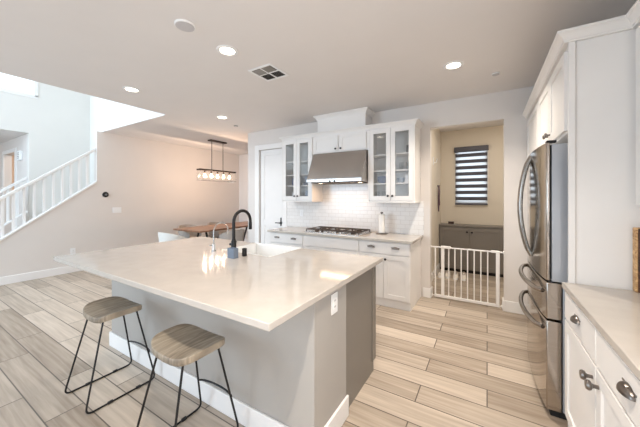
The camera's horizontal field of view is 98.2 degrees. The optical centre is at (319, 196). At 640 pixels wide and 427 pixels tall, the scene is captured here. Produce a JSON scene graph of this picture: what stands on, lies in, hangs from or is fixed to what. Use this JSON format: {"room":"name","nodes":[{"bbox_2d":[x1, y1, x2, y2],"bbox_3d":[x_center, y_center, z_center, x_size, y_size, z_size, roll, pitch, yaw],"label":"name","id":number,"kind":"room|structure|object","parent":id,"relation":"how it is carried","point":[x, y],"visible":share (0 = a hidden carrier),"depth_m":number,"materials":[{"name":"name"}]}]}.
{"room":"kitchen","nodes":[
{"label":"kitchen","id":0,"kind":"room"},
{"bbox_2d":[0,130,24,143],"bbox_3d":[-8.132,-1.330,4.380,2.350,0.080,7.500,0,0,31],"label":"ceiling","id":1,"kind":"structure","parent":0,"point":[5,136],"depth_m":5.81,"materials":[{"name":"paint"}]},
{"bbox_2d":[12,155,13,189],"bbox_3d":[-8.132,0.070,4.380,2.350,2.720,7.500,0,0,31],"label":"wall","id":2,"kind":"structure","parent":0,"point":[13,155],"depth_m":7.02,"materials":[{"name":"paint"}]},
{"bbox_2d":[0,134,26,234],"bbox_3d":[-6.964,0.070,6.315,2.350,2.720,0.120,0,0,31],"label":"wall","id":3,"kind":"structure","parent":0,"point":[20,143],"depth_m":6.31,"materials":[{"name":"paint"}]},
{"bbox_2d":[2,148,16,227],"bbox_3d":[-7.060,0.180,6.291,1.090,2.500,0.020,0,0,31],"label":"trim","id":4,"kind":"structure","parent":3,"relation":"attached to","point":[14,150],"depth_m":6.04,"materials":[{"name":"white paint"}]},
{"bbox_2d":[17,150,22,160],"bbox_3d":[-6.302,-0.870,5.815,0.200,0.200,0.053,0,0,31],"label":"door chime","id":5,"kind":"object","parent":3,"relation":"attached to","point":[20,152],"visible":1,"depth_m":5.77,"materials":[{"name":"white plastic"}]},
{"bbox_2d":[0,82,89,220],"bbox_3d":[-7.139,-1.320,3.606,0.150,5.500,7.200,0,0,31],"label":"wall","id":6,"kind":"structure","parent":0,"point":[56,124],"depth_m":5.85,"materials":[{"name":"paint"}]},
{"bbox_2d":[0,81,37,98],"bbox_3d":[-6.274,-2.790,5.000,0.130,1.560,1.680,0,0,31],"label":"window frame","id":7,"kind":"structure","parent":6,"relation":"in","point":[35,84],"depth_m":5.59,"materials":[{"name":"white paint"}]},
{"bbox_2d":[90,96,132,182],"bbox_3d":[-3.816,-1.320,5.484,3.600,5.500,0.350,0,0,31],"label":"wall","id":8,"kind":"structure","parent":0,"point":[99,107],"depth_m":6.23,"materials":[{"name":"paint"}]},
{"bbox_2d":[0,131,238,276],"bbox_3d":[-4.126,0.050,6.325,0.120,2.760,6.070,0,0,31],"label":"wall","id":9,"kind":"structure","parent":0,"point":[157,188],"depth_m":6.15,"materials":[{"name":"paint"}]},
{"bbox_2d":[0,266,82,285],"bbox_3d":[-4.093,1.363,6.247,0.016,0.134,5.930,0,0,31],"label":"baseboard","id":10,"kind":"structure","parent":9,"relation":"attached to","point":[11,279],"depth_m":4.83,"materials":[{"name":"white paint"}]},
{"bbox_2d":[0,148,96,240],"bbox_3d":[-5.028,0.071,4.830,0.150,2.129,1.838,0,0,31],"label":"stair railing","id":11,"kind":"object","parent":9,"relation":"attached to","point":[23,187],"visible":1,"depth_m":4.95,"materials":[{"name":"white paint"}]},
{"bbox_2d":[70,248,75,253],"bbox_3d":[-4.692,1.030,5.263,0.008,0.120,0.075,0,0,31],"label":"outlet plate","id":12,"kind":"object","parent":9,"relation":"attached to","point":[72,250],"visible":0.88,"depth_m":5.26,"materials":[{"name":"white plastic"}]},
{"bbox_2d":[102,192,108,196],"bbox_3d":[-4.410,-0.050,5.705,0.034,0.112,0.112,0,0,31],"label":"thermostat","id":13,"kind":"object","parent":9,"relation":"attached to","point":[105,194],"visible":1,"depth_m":5.69,"materials":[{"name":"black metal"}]},
{"bbox_2d":[113,207,121,212],"bbox_3d":[-4.313,0.276,5.889,0.010,0.120,0.165,0,0,31],"label":"switch plate","id":14,"kind":"object","parent":9,"relation":"attached to","point":[115,209],"visible":1,"depth_m":5.89,"materials":[{"name":"white plastic"}]},
{"bbox_2d":[239,154,247,238],"bbox_3d":[-1.480,0.050,8.204,2.710,2.760,0.120,0,0,31],"label":"wall","id":15,"kind":"structure","parent":0,"point":[243,159],"depth_m":8.69,"materials":[{"name":"paint"}]},
{"bbox_2d":[0,270,567,426],"bbox_3d":[-3.302,1.490,3.335,11.700,0.120,10.700,0,0,31],"label":"floor","id":16,"kind":"structure","parent":0,"point":[441,362],"depth_m":2.28,"materials":[{"name":"brown wood"}]},
{"bbox_2d":[64,296,154,413],"bbox_3d":[-1.567,1.119,2.087,0.400,0.623,0.444,0,0,31],"label":"counter stool","id":17,"kind":"object","parent":16,"relation":"on","point":[103,310],"visible":0.98,"depth_m":2.05,"materials":[{"name":"brown wood"}]},
{"bbox_2d":[158,232,185,241],"bbox_3d":[-2.856,1.042,5.371,0.530,0.765,0.492,0,0,31],"label":"dining chair","id":18,"kind":"object","parent":16,"relation":"on","point":[162,237],"visible":0.33,"depth_m":5.15,"materials":[{"name":"white plastic"}]},
{"bbox_2d":[136,324,238,426],"bbox_3d":[-0.765,1.119,1.597,0.400,0.623,0.444,0,0,31],"label":"counter stool","id":19,"kind":"object","parent":16,"relation":"on","point":[180,345],"visible":1,"depth_m":1.57,"materials":[{"name":"brown wood"}]},
{"bbox_2d":[178,224,201,237],"bbox_3d":[-3.055,1.042,6.514,0.492,0.765,0.530,0,0,31],"label":"dining chair","id":20,"kind":"object","parent":16,"relation":"on","point":[181,233],"visible":0.48,"depth_m":6.55,"materials":[{"name":"white metal"}]},
{"bbox_2d":[173,221,247,238],"bbox_3d":[-2.174,1.048,6.579,0.880,0.756,2.180,0,0,31],"label":"dining table","id":21,"kind":"object","parent":16,"relation":"on","point":[206,228],"visible":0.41,"depth_m":6.08,"materials":[{"name":"brown wood"}]},
{"bbox_2d":[208,222,228,237],"bbox_3d":[-2.642,1.042,7.199,0.492,0.765,0.530,0,0,31],"label":"dining chair","id":22,"kind":"object","parent":16,"relation":"on","point":[216,233],"visible":0.3,"depth_m":7.03,"materials":[{"name":"grey fabric"}]},
{"bbox_2d":[219,229,244,240],"bbox_3d":[-1.833,1.042,5.777,0.492,0.765,0.530,0,0,31],"label":"dining chair","id":23,"kind":"object","parent":16,"relation":"on","point":[239,234],"visible":0.47,"depth_m":5.59,"materials":[{"name":"black metal"}]},
{"bbox_2d":[109,266,375,426],"bbox_3d":[-0.756,0.993,2.512,2.342,0.874,1.053,0,0,31],"label":"kitchen island","id":24,"kind":"object","parent":16,"relation":"on","point":[309,369],"visible":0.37,"depth_m":1.76,"materials":[{"name":"paint"}]},
{"bbox_2d":[54,237,382,331],"bbox_3d":[-0.889,0.537,2.396,2.463,0.035,1.455,0,0,31],"label":"island countertop","id":25,"kind":"structure","parent":24,"relation":"on","point":[258,291],"depth_m":1.88,"materials":[{"name":"white stone"}]},
{"bbox_2d":[209,222,228,251],"bbox_3d":[-0.988,0.382,2.716,0.076,0.276,0.200,0,0,31],"label":"water tap","id":26,"kind":"object","parent":25,"relation":"on","point":[213,244],"visible":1,"depth_m":2.64,"materials":[{"name":"silver metal"}]},
{"bbox_2d":[227,247,237,258],"bbox_3d":[-0.744,0.477,2.364,0.080,0.085,0.050,0,0,31],"label":"sponge caddy","id":27,"kind":"object","parent":25,"relation":"on","point":[232,252],"visible":1,"depth_m":2.34,"materials":[{"name":"blue plastic"}]},
{"bbox_2d":[229,209,251,247],"bbox_3d":[-0.723,0.315,2.531,0.079,0.409,0.244,0,0,31],"label":"kitchen faucet","id":28,"kind":"object","parent":25,"relation":"on","point":[233,241],"visible":0.85,"depth_m":2.44,"materials":[{"name":"black metal"}]},
{"bbox_2d":[242,248,246,255],"bbox_3d":[-0.666,0.485,2.439,0.042,0.069,0.041,0,0,31],"label":"soap dispenser","id":29,"kind":"object","parent":25,"relation":"on","point":[244,250],"visible":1,"depth_m":2.42,"materials":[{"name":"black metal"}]},
{"bbox_2d":[223,243,299,256],"bbox_3d":[-0.583,0.666,2.799,0.648,0.285,0.509,0,0,31],"label":"sink","id":30,"kind":"object","parent":25,"relation":"in","point":[262,249],"visible":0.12,"depth_m":3.05,"materials":[{"name":"white ceramic"}]},
{"bbox_2d":[331,292,337,314],"bbox_3d":[0.088,0.640,1.667,0.008,0.120,0.075,0,0,31],"label":"outlet plate","id":31,"kind":"object","parent":24,"relation":"attached to","point":[334,297],"visible":1,"depth_m":1.66,"materials":[{"name":"white plastic"}]},
{"bbox_2d":[270,232,303,247],"bbox_3d":[-0.392,1.006,4.703,0.670,0.849,0.684,0,0,31],"label":"base cabinet","id":32,"kind":"object","parent":16,"relation":"on","point":[283,239],"visible":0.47,"depth_m":4.43,"materials":[{"name":"white paint"}]},
{"bbox_2d":[303,235,359,254],"bbox_3d":[0.293,1.006,4.289,0.930,0.849,0.684,0,0,31],"label":"base cabinet","id":33,"kind":"object","parent":16,"relation":"on","point":[341,245],"visible":0.27,"depth_m":4.00,"materials":[{"name":"white paint"}]},
{"bbox_2d":[267,226,422,243],"bbox_3d":[0.301,0.562,4.293,2.350,0.035,0.672,0,0,31],"label":"countertop","id":34,"kind":"structure","parent":33,"relation":"on","point":[390,237],"depth_m":3.92,"materials":[{"name":"white stone"}]},
{"bbox_2d":[303,226,371,235],"bbox_3d":[0.272,0.520,4.303,0.940,0.050,0.510,0,0,31],"label":"cooktop","id":35,"kind":"object","parent":34,"relation":"in","point":[321,229],"visible":1,"depth_m":4.22,"materials":[{"name":"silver metal"}]},
{"bbox_2d":[376,212,387,234],"bbox_3d":[0.913,0.381,4.098,0.170,0.328,0.170,0,0,31],"label":"paper towel holder","id":36,"kind":"object","parent":34,"relation":"on","point":[381,216],"visible":0.99,"depth_m":4.06,"materials":[{"name":"white paper"}]},
{"bbox_2d":[359,239,420,310],"bbox_3d":[0.984,1.006,3.872,0.685,0.849,0.684,0,0,31],"label":"base cabinet","id":37,"kind":"object","parent":16,"relation":"on","point":[398,277],"visible":0.77,"depth_m":3.58,"materials":[{"name":"white paint"}]},
{"bbox_2d":[462,272,465,280],"bbox_3d":[2.507,1.377,4.834,0.079,0.106,0.269,0,0,27],"label":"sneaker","id":38,"kind":"object","parent":16,"relation":"on","point":[463,273],"visible":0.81,"depth_m":4.77,"materials":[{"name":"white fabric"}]},
{"bbox_2d":[439,223,503,276],"bbox_3d":[2.999,0.980,5.170,1.405,0.900,0.344,0,0,31],"label":"base cabinet","id":39,"kind":"object","parent":16,"relation":"on","point":[466,236],"visible":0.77,"depth_m":5.13,"materials":[{"name":"grey paint"}]},
{"bbox_2d":[517,140,567,419],"bbox_3d":[1.965,0.530,2.073,0.795,1.800,0.950,0,0,31],"label":"refrigerator","id":40,"kind":"object","parent":16,"relation":"on","point":[545,243],"visible":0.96,"depth_m":1.81,"materials":[{"name":"silver metal"}]},
{"bbox_2d":[522,15,639,426],"bbox_3d":[2.239,0.213,2.355,0.671,2.434,1.989,0,0,31],"label":"cabinet","id":41,"kind":"object","parent":16,"relation":"on","point":[583,95],"visible":0.59,"depth_m":1.63,"materials":[{"name":"white paint"}]},
{"bbox_2d":[565,292,639,426],"bbox_3d":[1.223,0.993,0.676,0.677,0.874,2.022,0,0,31],"label":"base cabinet","id":42,"kind":"object","parent":16,"relation":"on","point":[601,390],"visible":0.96,"depth_m":1.22,"materials":[{"name":"white paint"}]},
{"bbox_2d":[562,282,639,380],"bbox_3d":[1.237,0.537,0.668,0.644,0.035,2.022,0,0,31],"label":"countertop","id":43,"kind":"structure","parent":42,"relation":"on","point":[615,313],"depth_m":1.23,"materials":[{"name":"white stone"}]},
{"bbox_2d":[633,227,639,292],"bbox_3d":[1.815,0.344,1.468,0.208,0.352,0.053,0,0,31],"label":"wooden board","id":44,"kind":"object","parent":43,"relation":"on","point":[636,230],"visible":1,"depth_m":1.50,"materials":[{"name":"brown wood"}]},
{"bbox_3d":[-5.472,0.700,5.216,1.038,1.460,1.880,0,0,31],"label":"staircase","id":45,"kind":"structure","parent":16,"relation":"on","visible":0},
{"bbox_2d":[0,177,27,225],"bbox_3d":[-6.088,0.373,5.027,0.150,1.559,1.080,0,0,31],"label":"stair railing","id":46,"kind":"object","parent":45,"relation":"on","point":[7,188],"visible":0.82,"depth_m":5.31,"materials":[{"name":"white paint"}]},
{"bbox_2d":[0,0,636,154],"bbox_3d":[-1.786,-1.480,2.421,8.160,0.300,10.700,0,0,31],"label":"ceiling","id":47,"kind":"structure","parent":0,"point":[336,55],"depth_m":2.55,"materials":[{"name":"paint"}]},
{"bbox_2d":[122,86,140,92],"bbox_3d":[-2.326,-1.325,3.424,0.190,0.008,0.190,0,0,31],"label":"recessed light","id":48,"kind":"object","parent":47,"relation":"in","point":[127,88],"visible":1,"depth_m":3.42,"materials":[{"name":"white plastic"}]},
{"bbox_2d":[174,19,195,31],"bbox_3d":[-1.044,-1.322,2.142,0.150,0.016,0.150,0,0,31],"label":"ceiling speaker","id":49,"kind":"object","parent":47,"relation":"attached to","point":[182,24],"visible":1,"depth_m":2.12,"materials":[{"name":"white plastic"}]},
{"bbox_2d":[197,139,235,181],"bbox_3d":[-2.442,-0.851,6.600,0.210,0.956,1.020,0,0,31],"label":"chandelier","id":50,"kind":"object","parent":47,"relation":"hanging from","point":[210,140],"visible":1,"depth_m":6.46,"materials":[{"name":"brown metal"}]},
{"bbox_2d":[216,116,227,118],"bbox_3d":[-1.630,-1.325,4.615,0.190,0.008,0.190,0,0,31],"label":"recessed light","id":51,"kind":"object","parent":47,"relation":"in","point":[219,117],"visible":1,"depth_m":4.62,"materials":[{"name":"white plastic"}]},
{"bbox_2d":[216,45,237,55],"bbox_3d":[-0.841,-1.325,2.516,0.190,0.008,0.190,0,0,31],"label":"recessed light","id":52,"kind":"object","parent":47,"relation":"in","point":[226,50],"visible":1,"depth_m":2.51,"materials":[{"name":"white plastic"}]},
{"bbox_2d":[248,63,288,81],"bbox_3d":[-0.548,-1.326,2.964,0.310,0.008,0.310,0,0,31],"label":"ceiling vent","id":53,"kind":"object","parent":47,"relation":"in","point":[268,72],"visible":1,"depth_m":2.95,"materials":[{"name":"white plastic"}]},
{"bbox_2d":[443,61,463,69],"bbox_3d":[1.348,-1.325,2.796,0.190,0.008,0.190,0,0,31],"label":"recessed light","id":54,"kind":"object","parent":47,"relation":"in","point":[452,65],"visible":1,"depth_m":2.79,"materials":[{"name":"white plastic"}]},
{"bbox_2d":[248,86,533,308],"bbox_3d":[0.916,0.050,4.393,5.570,2.760,0.130,0,0,31],"label":"wall","id":55,"kind":"structure","parent":0,"point":[508,106],"depth_m":3.67,"materials":[{"name":"paint"}]},
{"bbox_2d":[255,142,286,242],"bbox_3d":[-0.977,0.193,5.447,0.820,2.475,0.020,0,0,31],"label":"trim","id":56,"kind":"structure","parent":55,"relation":"attached to","point":[274,145],"depth_m":5.60,"materials":[{"name":"white paint"}]},
{"bbox_2d":[261,148,281,243],"bbox_3d":[-0.955,0.241,5.473,0.586,2.361,0.094,0,0,31],"label":"door","id":57,"kind":"structure","parent":55,"relation":"in","point":[271,160],"depth_m":5.51,"materials":[{"name":"white paint"}]},
{"bbox_2d":[279,133,322,201],"bbox_3d":[-0.337,-0.481,4.848,0.675,1.126,0.381,0,0,31],"label":"upper cabinet","id":58,"kind":"object","parent":55,"relation":"attached to","point":[297,150],"visible":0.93,"depth_m":4.80,"materials":[{"name":"white paint"}]},
{"bbox_2d":[286,160,307,164],"bbox_3d":[-0.299,-0.606,4.867,0.594,0.018,0.286,0,0,31],"label":"shelf","id":59,"kind":"object","parent":58,"relation":"attached to","point":[305,162],"depth_m":4.94,"materials":[{"name":"white paint"}]},
{"bbox_2d":[286,174,307,176],"bbox_3d":[-0.299,-0.376,4.867,0.594,0.018,0.286,0,0,31],"label":"shelf","id":60,"kind":"object","parent":58,"relation":"attached to","point":[287,175],"depth_m":4.86,"materials":[{"name":"white paint"}]},
{"bbox_2d":[306,149,367,183],"bbox_3d":[0.321,-0.453,4.322,0.919,0.480,0.583,0,0,31],"label":"range hood","id":61,"kind":"object","parent":55,"relation":"attached to","point":[346,167],"visible":0.88,"depth_m":4.13,"materials":[{"name":"silver metal"}]},
{"bbox_2d":[311,125,367,154],"bbox_3d":[0.367,-0.870,4.424,0.966,0.349,0.381,0,0,31],"label":"upper cabinet","id":62,"kind":"object","parent":55,"relation":"attached to","point":[352,138],"visible":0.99,"depth_m":4.26,"materials":[{"name":"white paint"}]},
{"bbox_2d":[313,107,374,131],"bbox_3d":[0.375,-1.187,4.454,0.946,0.282,0.321,0,0,31],"label":"chase","id":63,"kind":"object","parent":62,"relation":"on","point":[363,116],"visible":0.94,"depth_m":4.32,"materials":[{"name":"white paint"}]},
{"bbox_2d":[287,183,423,234],"bbox_3d":[0.433,0.138,4.604,2.465,0.815,0.009,0,0,31],"label":"backsplash","id":64,"kind":"structure","parent":55,"relation":"attached to","point":[343,205],"depth_m":4.51,"materials":[{"name":"white tile"}]},
{"bbox_2d":[367,118,423,202],"bbox_3d":[1.084,-0.481,3.991,0.707,1.126,0.381,0,0,31],"label":"upper cabinet","id":65,"kind":"object","parent":55,"relation":"attached to","point":[388,157],"visible":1,"depth_m":3.95,"materials":[{"name":"white paint"}]},
{"bbox_2d":[374,152,408,158],"bbox_3d":[1.083,-0.606,4.033,0.626,0.018,0.286,0,0,31],"label":"shelf","id":66,"kind":"object","parent":65,"relation":"attached to","point":[405,155],"depth_m":4.08,"materials":[{"name":"white paint"}]},
{"bbox_2d":[374,169,408,172],"bbox_3d":[1.083,-0.376,4.033,0.626,0.018,0.286,0,0,31],"label":"shelf","id":67,"kind":"object","parent":65,"relation":"attached to","point":[396,170],"depth_m":3.99,"materials":[{"name":"white paint"}]},
{"bbox_2d":[374,182,408,184],"bbox_3d":[1.083,-0.191,4.033,0.626,0.018,0.286,0,0,31],"label":"shelf","id":68,"kind":"object","parent":65,"relation":"attached to","point":[375,183],"depth_m":4.03,"materials":[{"name":"white paint"}]},
{"bbox_2d":[405,174,408,181],"bbox_3d":[1.232,-0.255,3.847,0.107,0.110,0.107,0,0,-14],"label":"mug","id":69,"kind":"object","parent":65,"relation":"on","point":[406,175],"visible":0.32,"depth_m":3.80,"materials":[{"name":"white ceramic"}]},
{"bbox_2d":[431,245,503,307],"bbox_3d":[1.969,1.054,3.758,0.875,0.732,0.044,0,0,31],"label":"baby gate","id":70,"kind":"object","parent":55,"relation":"attached to","point":[441,295],"visible":0.97,"depth_m":3.74,"materials":[{"name":"white metal"}]},
{"bbox_2d":[502,297,525,314],"bbox_3d":[2.426,1.363,3.473,0.234,0.134,0.146,0,0,31],"label":"baseboard","id":71,"kind":"structure","parent":55,"relation":"attached to","point":[507,306],"depth_m":3.42,"materials":[{"name":"white paint"}]},
{"bbox_2d":[432,129,440,271],"bbox_3d":[1.950,0.050,4.926,0.130,2.760,1.850,0,0,31],"label":"wall","id":72,"kind":"structure","parent":0,"point":[436,133],"depth_m":5.18,"materials":[{"name":"paint"}]},
{"bbox_2d":[423,286,432,297],"bbox_3d":[1.558,1.363,3.997,0.108,0.134,0.146,0,0,31],"label":"baseboard","id":73,"kind":"structure","parent":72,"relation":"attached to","point":[427,292],"depth_m":3.94,"materials":[{"name":"white paint"}]},
{"bbox_2d":[432,263,439,280],"bbox_3d":[2.592,1.363,4.951,2.516,0.134,1.060,0,0,-16],"label":"baseboard","id":74,"kind":"structure","parent":72,"relation":"attached to","point":[438,265],"depth_m":5.08,"materials":[{"name":"white paint"}]},
{"bbox_2d":[437,185,439,211],"bbox_3d":[2.252,0.028,5.258,0.046,0.500,0.087,0,0,31],"label":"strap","id":75,"kind":"object","parent":72,"relation":"hanging from","point":[438,186],"visible":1,"depth_m":5.23,"materials":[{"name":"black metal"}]},
{"bbox_2d":[441,125,503,225],"bbox_3d":[3.360,0.050,5.231,2.250,2.760,0.130,0,0,31],"label":"wall","id":76,"kind":"structure","parent":0,"point":[492,213],"depth_m":5.37,"materials":[{"name":"paint"}]},
{"bbox_2d":[454,145,488,204],"bbox_3d":[2.925,-0.412,5.367,0.585,1.135,0.083,0,0,31],"label":"window blind","id":77,"kind":"object","parent":76,"relation":"attached to","point":[470,161],"visible":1,"depth_m":5.37,"materials":[{"name":"fabric"}]},
{"bbox_2d":[487,151,487,203],"bbox_3d":[2.979,-0.410,5.456,0.555,1.080,0.060,0,0,31],"label":"window","id":78,"kind":"structure","parent":76,"relation":"in","point":[487,151],"depth_m":5.29,"materials":[{"name":"white paint"}]},
{"bbox_3d":[0.938,0.050,-0.584,0.130,2.760,8.370,0,0,31],"label":"wall","id":79,"kind":"structure","parent":0,"visible":0},
{"bbox_2d":[626,0,639,207],"bbox_3d":[1.453,-0.472,0.771,0.381,1.064,1.622,0,0,31],"label":"upper cabinet","id":80,"kind":"object","parent":79,"relation":"attached to","point":[633,15],"visible":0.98,"depth_m":1.50,"materials":[{"name":"white paint"}]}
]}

